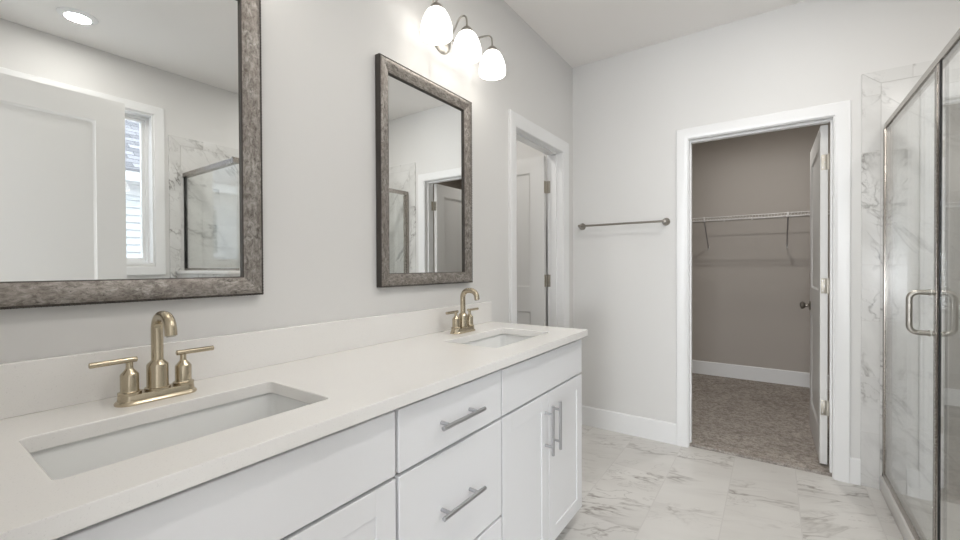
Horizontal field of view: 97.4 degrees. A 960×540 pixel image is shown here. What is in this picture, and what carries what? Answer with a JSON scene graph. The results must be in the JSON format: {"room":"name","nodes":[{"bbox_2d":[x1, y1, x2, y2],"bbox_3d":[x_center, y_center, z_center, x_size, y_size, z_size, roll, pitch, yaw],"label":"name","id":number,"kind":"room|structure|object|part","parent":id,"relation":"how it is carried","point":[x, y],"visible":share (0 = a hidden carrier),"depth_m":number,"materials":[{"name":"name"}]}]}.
{"room":"bathroom","nodes":[
{"label":"bathroom","id":0,"kind":"room"},
{"bbox_2d":[0,0,572,362],"bbox_3d":[-0.213,-0.174,2.025,0.115,2.735,3.324,0,1,35],"label":"wall","id":1,"kind":"structure","parent":0,"point":[318,57],"depth_m":1.51,"materials":[{"name":"paint"}]},
{"bbox_2d":[0,0,263,309],"bbox_3d":[-0.829,-0.377,1.011,0.027,0.906,0.606,0,1,35],"label":"framed mirror","id":2,"kind":"object","parent":1,"relation":"attached to","point":[131,160],"visible":1,"depth_m":1.01,"materials":[{"name":"silver metal"}]},
{"bbox_2d":[0,301,491,419],"bbox_3d":[-0.490,0.234,1.507,0.020,0.109,1.910,0,1,35],"label":"backsplash","id":3,"kind":"structure","parent":1,"relation":"attached to","point":[30,386],"depth_m":1.15,"materials":[{"name":"white stone"}]},
{"bbox_2d":[375,53,472,287],"bbox_3d":[-0.221,-0.387,1.884,0.027,0.906,0.606,0,1,35],"label":"framed mirror","id":4,"kind":"object","parent":1,"relation":"attached to","point":[424,222],"visible":1,"depth_m":1.84,"materials":[{"name":"silver metal"}]},
{"bbox_2d":[388,74,462,272],"bbox_3d":[-0.229,-0.387,1.889,0.004,0.805,0.506,0,1,35],"label":"mirror glass","id":5,"kind":"object","parent":4,"relation":"on","point":[425,125],"depth_m":1.86,"materials":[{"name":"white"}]},
{"bbox_2d":[420,0,505,80],"bbox_3d":[-0.085,-1.064,1.933,0.196,0.200,0.553,0,1,35],"label":"lamp","id":6,"kind":"object","parent":1,"relation":"attached to","point":[436,29],"visible":1,"depth_m":1.87,"materials":[{"name":"white glass"}]},
{"bbox_3d":[-0.179,-1.019,1.743,0.133,0.115,0.133,0,1,35],"label":"lamp shade","id":7,"kind":"part","parent":6,"relation":"part of","materials":[{"name":"white glass"}]},
{"bbox_3d":[-0.108,-1.117,1.940,0.117,0.093,0.028,0,1,17],"label":"arm","id":8,"kind":"part","parent":6,"relation":"part of","materials":[{"name":"silver metal"}]},
{"bbox_3d":[-0.059,-1.021,1.915,0.133,0.115,0.133,0,1,35],"label":"lamp shade","id":9,"kind":"part","parent":6,"relation":"part of","materials":[{"name":"white glass"}]},
{"bbox_3d":[-0.045,-1.118,2.041,0.236,0.093,0.041,-1,1,-32],"label":"arm","id":10,"kind":"part","parent":6,"relation":"part of","materials":[{"name":"silver metal"}]},
{"bbox_3d":[0.061,-1.023,2.087,0.133,0.115,0.133,0,1,35],"label":"lamp shade","id":11,"kind":"part","parent":6,"relation":"part of","materials":[{"name":"white glass"}]},
{"bbox_2d":[516,155,550,325],"bbox_3d":[0.226,0.157,3.346,0.712,2.022,0.160,0,1,35],"label":"door","id":12,"kind":"structure","parent":1,"relation":"in","point":[532,185],"depth_m":3.20,"materials":[{"name":"white wood"}]},
{"bbox_2d":[508,109,568,327],"bbox_3d":[0.365,0.121,2.856,0.151,2.124,0.853,0,1,35],"label":"door frame","id":13,"kind":"structure","parent":1,"relation":"attached to","point":[521,129],"depth_m":3.10,"materials":[{"name":"white wood"}]},
{"bbox_2d":[516,140,547,325],"bbox_3d":[0.291,-0.192,3.755,1.035,2.735,0.100,0,1,35],"label":"wall","id":14,"kind":"structure","parent":0,"point":[523,151],"depth_m":3.57,"materials":[{"name":"paint"}]},
{"bbox_2d":[504,0,805,67],"bbox_3d":[0.914,-1.580,1.224,2.875,0.080,3.324,0,1,35],"label":"ceiling","id":15,"kind":"structure","parent":0,"point":[582,32],"depth_m":2.62,"materials":[{"name":"paint"}]},
{"bbox_2d":[555,373,903,539],"bbox_3d":[1.027,1.206,2.395,4.000,0.076,5.320,0,1,35],"label":"floor","id":16,"kind":"structure","parent":0,"point":[634,487],"depth_m":2.34,"materials":[{"name":"stone"}]},
{"bbox_2d":[54,411,395,539],"bbox_3d":[-0.598,0.765,0.858,0.563,0.880,0.709,0,1,35],"label":"base cabinet","id":17,"kind":"object","parent":16,"relation":"on","point":[339,485],"visible":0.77,"depth_m":0.79,"materials":[{"name":"white paint"}]},
{"bbox_2d":[0,321,587,539],"bbox_3d":[-0.269,0.303,1.354,0.558,0.030,1.910,0,1,35],"label":"countertop","id":18,"kind":"structure","parent":17,"relation":"on","point":[343,389],"depth_m":0.84,"materials":[{"name":"white stone"}]},
{"bbox_2d":[88,311,213,407],"bbox_3d":[-0.716,0.193,0.953,0.119,0.202,0.237,0,1,35],"label":"centerset faucet","id":19,"kind":"object","parent":18,"relation":"on","point":[157,388],"visible":1,"depth_m":0.95,"materials":[{"name":"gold metal"}]},
{"bbox_3d":[-0.787,0.198,0.907,0.012,0.012,0.081,0,1,35],"label":"lever","id":20,"kind":"part","parent":19,"relation":"part of","materials":[{"name":"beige metal"}]},
{"bbox_3d":[-0.772,0.238,0.929,0.043,0.072,0.043,0,1,35],"label":"handle","id":21,"kind":"part","parent":19,"relation":"part of","materials":[{"name":"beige metal"}]},
{"bbox_3d":[-0.742,0.283,0.972,0.055,0.022,0.157,0,1,35],"label":"plate","id":22,"kind":"part","parent":19,"relation":"part of","materials":[{"name":"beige metal"}]},
{"bbox_3d":[-0.742,0.239,0.971,0.049,0.068,0.049,0,1,35],"label":"spout","id":23,"kind":"part","parent":19,"relation":"part of","materials":[{"name":"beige metal"}]},
{"bbox_3d":[-0.710,0.149,0.948,0.103,0.114,0.024,0,1,35],"label":"spout","id":24,"kind":"part","parent":19,"relation":"part of","materials":[{"name":"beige metal"}]},
{"bbox_3d":[-0.713,0.237,1.014,0.043,0.072,0.043,0,1,35],"label":"handle","id":25,"kind":"part","parent":19,"relation":"part of","materials":[{"name":"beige metal"}]},
{"bbox_3d":[-0.698,0.197,1.035,0.012,0.012,0.081,0,1,35],"label":"lever","id":26,"kind":"part","parent":19,"relation":"part of","materials":[{"name":"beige metal"}]},
{"bbox_2d":[30,393,309,479],"bbox_3d":[-0.574,0.400,0.851,0.310,0.149,0.506,0,1,35],"label":"undermount sink","id":27,"kind":"object","parent":18,"relation":"in","point":[78,457],"visible":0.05,"depth_m":0.90,"materials":[{"name":"white ceramic"}]},
{"bbox_2d":[446,288,479,333],"bbox_3d":[-0.052,0.182,1.907,0.119,0.202,0.237,0,1,35],"label":"centerset faucet","id":28,"kind":"object","parent":18,"relation":"on","point":[462,323],"visible":1,"depth_m":1.91,"materials":[{"name":"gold metal"}]},
{"bbox_3d":[-0.123,0.187,1.861,0.012,0.012,0.081,0,1,35],"label":"lever","id":29,"kind":"part","parent":28,"relation":"part of","materials":[{"name":"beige metal"}]},
{"bbox_3d":[-0.107,0.227,1.884,0.043,0.072,0.043,0,1,35],"label":"handle","id":30,"kind":"part","parent":28,"relation":"part of","materials":[{"name":"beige metal"}]},
{"bbox_3d":[-0.078,0.272,1.926,0.055,0.022,0.157,0,1,35],"label":"plate","id":31,"kind":"part","parent":28,"relation":"part of","materials":[{"name":"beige metal"}]},
{"bbox_3d":[-0.078,0.228,1.926,0.049,0.068,0.049,0,1,35],"label":"spout","id":32,"kind":"part","parent":28,"relation":"part of","materials":[{"name":"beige metal"}]},
{"bbox_3d":[-0.046,0.138,1.902,0.103,0.114,0.024,0,1,35],"label":"spout","id":33,"kind":"part","parent":28,"relation":"part of","materials":[{"name":"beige metal"}]},
{"bbox_3d":[-0.049,0.226,1.968,0.043,0.072,0.043,0,1,35],"label":"handle","id":34,"kind":"part","parent":28,"relation":"part of","materials":[{"name":"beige metal"}]},
{"bbox_2d":[463,334,532,347],"bbox_3d":[0.085,0.388,1.798,0.310,0.149,0.506,0,1,35],"label":"undermount sink","id":35,"kind":"object","parent":18,"relation":"in","point":[500,340],"visible":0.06,"depth_m":2.01,"materials":[{"name":"white ceramic"}]},
{"bbox_3d":[-0.307,0.812,0.871,0.019,0.623,0.349,0,1,35],"label":"door","id":36,"kind":"part","parent":17,"relation":"part of","materials":[{"name":"white paint"}]},
{"bbox_2d":[392,370,501,539],"bbox_3d":[-0.260,0.759,1.344,0.563,0.880,0.471,0,1,35],"label":"base cabinet","id":37,"kind":"object","parent":16,"relation":"on","point":[447,477],"visible":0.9,"depth_m":1.18,"materials":[{"name":"white paint"}]},
{"bbox_3d":[-0.070,0.411,1.210,0.019,0.154,0.464,0,1,35],"label":"drawer","id":38,"kind":"part","parent":37,"relation":"part of","materials":[{"name":"white paint"}]},
{"bbox_3d":[-0.069,0.654,1.212,0.019,0.315,0.464,0,1,35],"label":"drawer","id":39,"kind":"part","parent":37,"relation":"part of","materials":[{"name":"white paint"}]},
{"bbox_3d":[-0.052,0.413,1.184,0.040,0.012,0.194,0,1,35],"label":"handle","id":40,"kind":"part","parent":37,"relation":"part of","materials":[{"name":"silver metal"}]},
{"bbox_3d":[-0.051,0.650,1.186,0.040,0.012,0.194,0,1,35],"label":"handle","id":41,"kind":"part","parent":37,"relation":"part of","materials":[{"name":"silver metal"}]},
{"bbox_3d":[-0.068,0.970,1.214,0.019,0.299,0.464,0,1,35],"label":"drawer","id":42,"kind":"part","parent":37,"relation":"part of","materials":[{"name":"white paint"}]},
{"bbox_2d":[498,339,581,539],"bbox_3d":[0.079,0.754,1.831,0.563,0.880,0.711,0,1,35],"label":"base cabinet","id":43,"kind":"object","parent":16,"relation":"on","point":[541,417],"visible":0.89,"depth_m":1.64,"materials":[{"name":"white paint"}]},
{"bbox_3d":[0.168,0.804,1.553,0.019,0.623,0.351,0,1,35],"label":"door","id":44,"kind":"part","parent":43,"relation":"part of","materials":[{"name":"white paint"}]},
{"bbox_3d":[0.274,0.627,1.653,0.040,0.194,0.012,0,1,35],"label":"handle","id":45,"kind":"part","parent":43,"relation":"part of","materials":[{"name":"silver metal"}]},
{"bbox_3d":[0.312,0.627,1.708,0.040,0.194,0.012,0,1,35],"label":"handle","id":46,"kind":"part","parent":43,"relation":"part of","materials":[{"name":"silver metal"}]},
{"bbox_3d":[0.371,0.801,1.844,0.019,0.623,0.351,0,1,35],"label":"door","id":47,"kind":"part","parent":43,"relation":"part of","materials":[{"name":"white paint"}]},
{"bbox_2d":[880,476,941,539],"bbox_3d":[1.737,1.149,1.586,0.101,0.078,1.593,0,1,35],"label":"shower curb","id":48,"kind":"object","parent":16,"relation":"on","point":[923,520],"visible":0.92,"depth_m":1.96,"materials":[{"name":"white"}]},
{"bbox_2d":[882,28,959,539],"bbox_3d":[1.994,0.167,1.340,0.908,1.888,1.682,0,1,35],"label":"shower enclosure","id":49,"kind":"object","parent":48,"relation":"on","point":[935,70],"visible":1,"depth_m":1.60,"materials":[{"name":"silver metal"}]},
{"bbox_3d":[1.715,1.097,1.600,0.034,0.026,1.591,0,1,35],"label":"sill","id":50,"kind":"part","parent":49,"relation":"part of","materials":[{"name":"silver metal"}]},
{"bbox_3d":[1.696,0.161,1.585,0.139,0.178,0.024,0,1,35],"label":"handle","id":51,"kind":"part","parent":49,"relation":"part of","materials":[{"name":"silver metal"}]},
{"bbox_3d":[1.646,0.175,1.521,0.007,1.828,0.057,0,1,35],"label":"post","id":52,"kind":"part","parent":49,"relation":"part of","materials":[{"name":"silver metal"}]},
{"bbox_2d":[692,123,829,374],"bbox_3d":[2.827,-0.209,4.427,3.370,2.735,0.100,0,1,35],"label":"wall","id":53,"kind":"structure","parent":0,"point":[749,288],"depth_m":4.36,"materials":[{"name":"paint"}]},
{"bbox_2d":[692,360,828,389],"bbox_3d":[2.800,1.072,4.391,3.370,0.142,0.014,0,1,35],"label":"baseboard","id":54,"kind":"structure","parent":53,"relation":"attached to","point":[795,378],"depth_m":4.36,"materials":[{"name":"white wood"}]},
{"bbox_2d":[692,210,829,249],"bbox_3d":[2.692,-0.377,4.233,3.350,0.325,0.370,0,1,35],"label":"wire shelf","id":55,"kind":"object","parent":53,"relation":"attached to","point":[807,214],"visible":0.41,"depth_m":4.15,"materials":[{"name":"white metal"}]},
{"bbox_3d":[2.589,-0.514,4.085,3.350,0.039,0.007,0,1,35],"label":"rail","id":56,"kind":"part","parent":55,"relation":"part of","materials":[{"name":"white metal"}]},
{"bbox_2d":[572,0,959,496],"bbox_3d":[1.881,-0.188,2.516,2.760,2.735,0.125,0,1,35],"label":"wall","id":57,"kind":"structure","parent":0,"point":[629,108],"depth_m":2.45,"materials":[{"name":"paint"}]},
{"bbox_2d":[578,218,669,229],"bbox_3d":[1.005,-0.329,3.016,0.647,0.053,0.072,0,1,35],"label":"towel bar","id":58,"kind":"object","parent":57,"relation":"attached to","point":[666,221],"visible":1,"depth_m":2.96,"materials":[{"name":"silver metal"}]},
{"bbox_3d":[0.761,-0.329,3.186,0.053,0.053,0.072,0,1,35],"label":"post","id":59,"kind":"part","parent":58,"relation":"part of","materials":[{"name":"silver metal"}]},
{"bbox_3d":[1.248,-0.329,2.847,0.053,0.053,0.072,0,1,35],"label":"post","id":60,"kind":"part","parent":58,"relation":"part of","materials":[{"name":"silver metal"}]},
{"bbox_2d":[582,405,860,485],"bbox_3d":[1.404,1.108,2.791,1.666,0.142,0.014,0,1,35],"label":"baseboard","id":61,"kind":"structure","parent":57,"relation":"attached to","point":[648,428],"depth_m":2.98,"materials":[{"name":"white wood"}]},
{"bbox_2d":[676,100,850,482],"bbox_3d":[1.723,0.121,2.641,0.884,2.115,0.159,0,1,35],"label":"door frame","id":62,"kind":"structure","parent":57,"relation":"attached to","point":[838,114],"depth_m":2.42,"materials":[{"name":"white wood"}]},
{"bbox_2d":[800,125,829,464],"bbox_3d":[2.234,0.145,2.789,0.160,2.008,0.756,0,1,34],"label":"door","id":63,"kind":"structure","parent":57,"relation":"in","point":[819,156],"depth_m":2.58,"materials":[{"name":"white wood"}]},
{"bbox_3d":[2.371,0.257,3.078,0.062,0.064,0.064,0,1,34],"label":"knob","id":64,"kind":"part","parent":63,"relation":"part of","materials":[{"name":"silver metal"}]},
{"bbox_2d":[910,487,959,539],"bbox_3d":[2.088,1.164,1.342,0.755,0.050,1.593,0,1,35],"label":"floor","id":65,"kind":"structure","parent":0,"point":[950,504],"depth_m":1.99,"materials":[{"name":"tile"}]}
]}

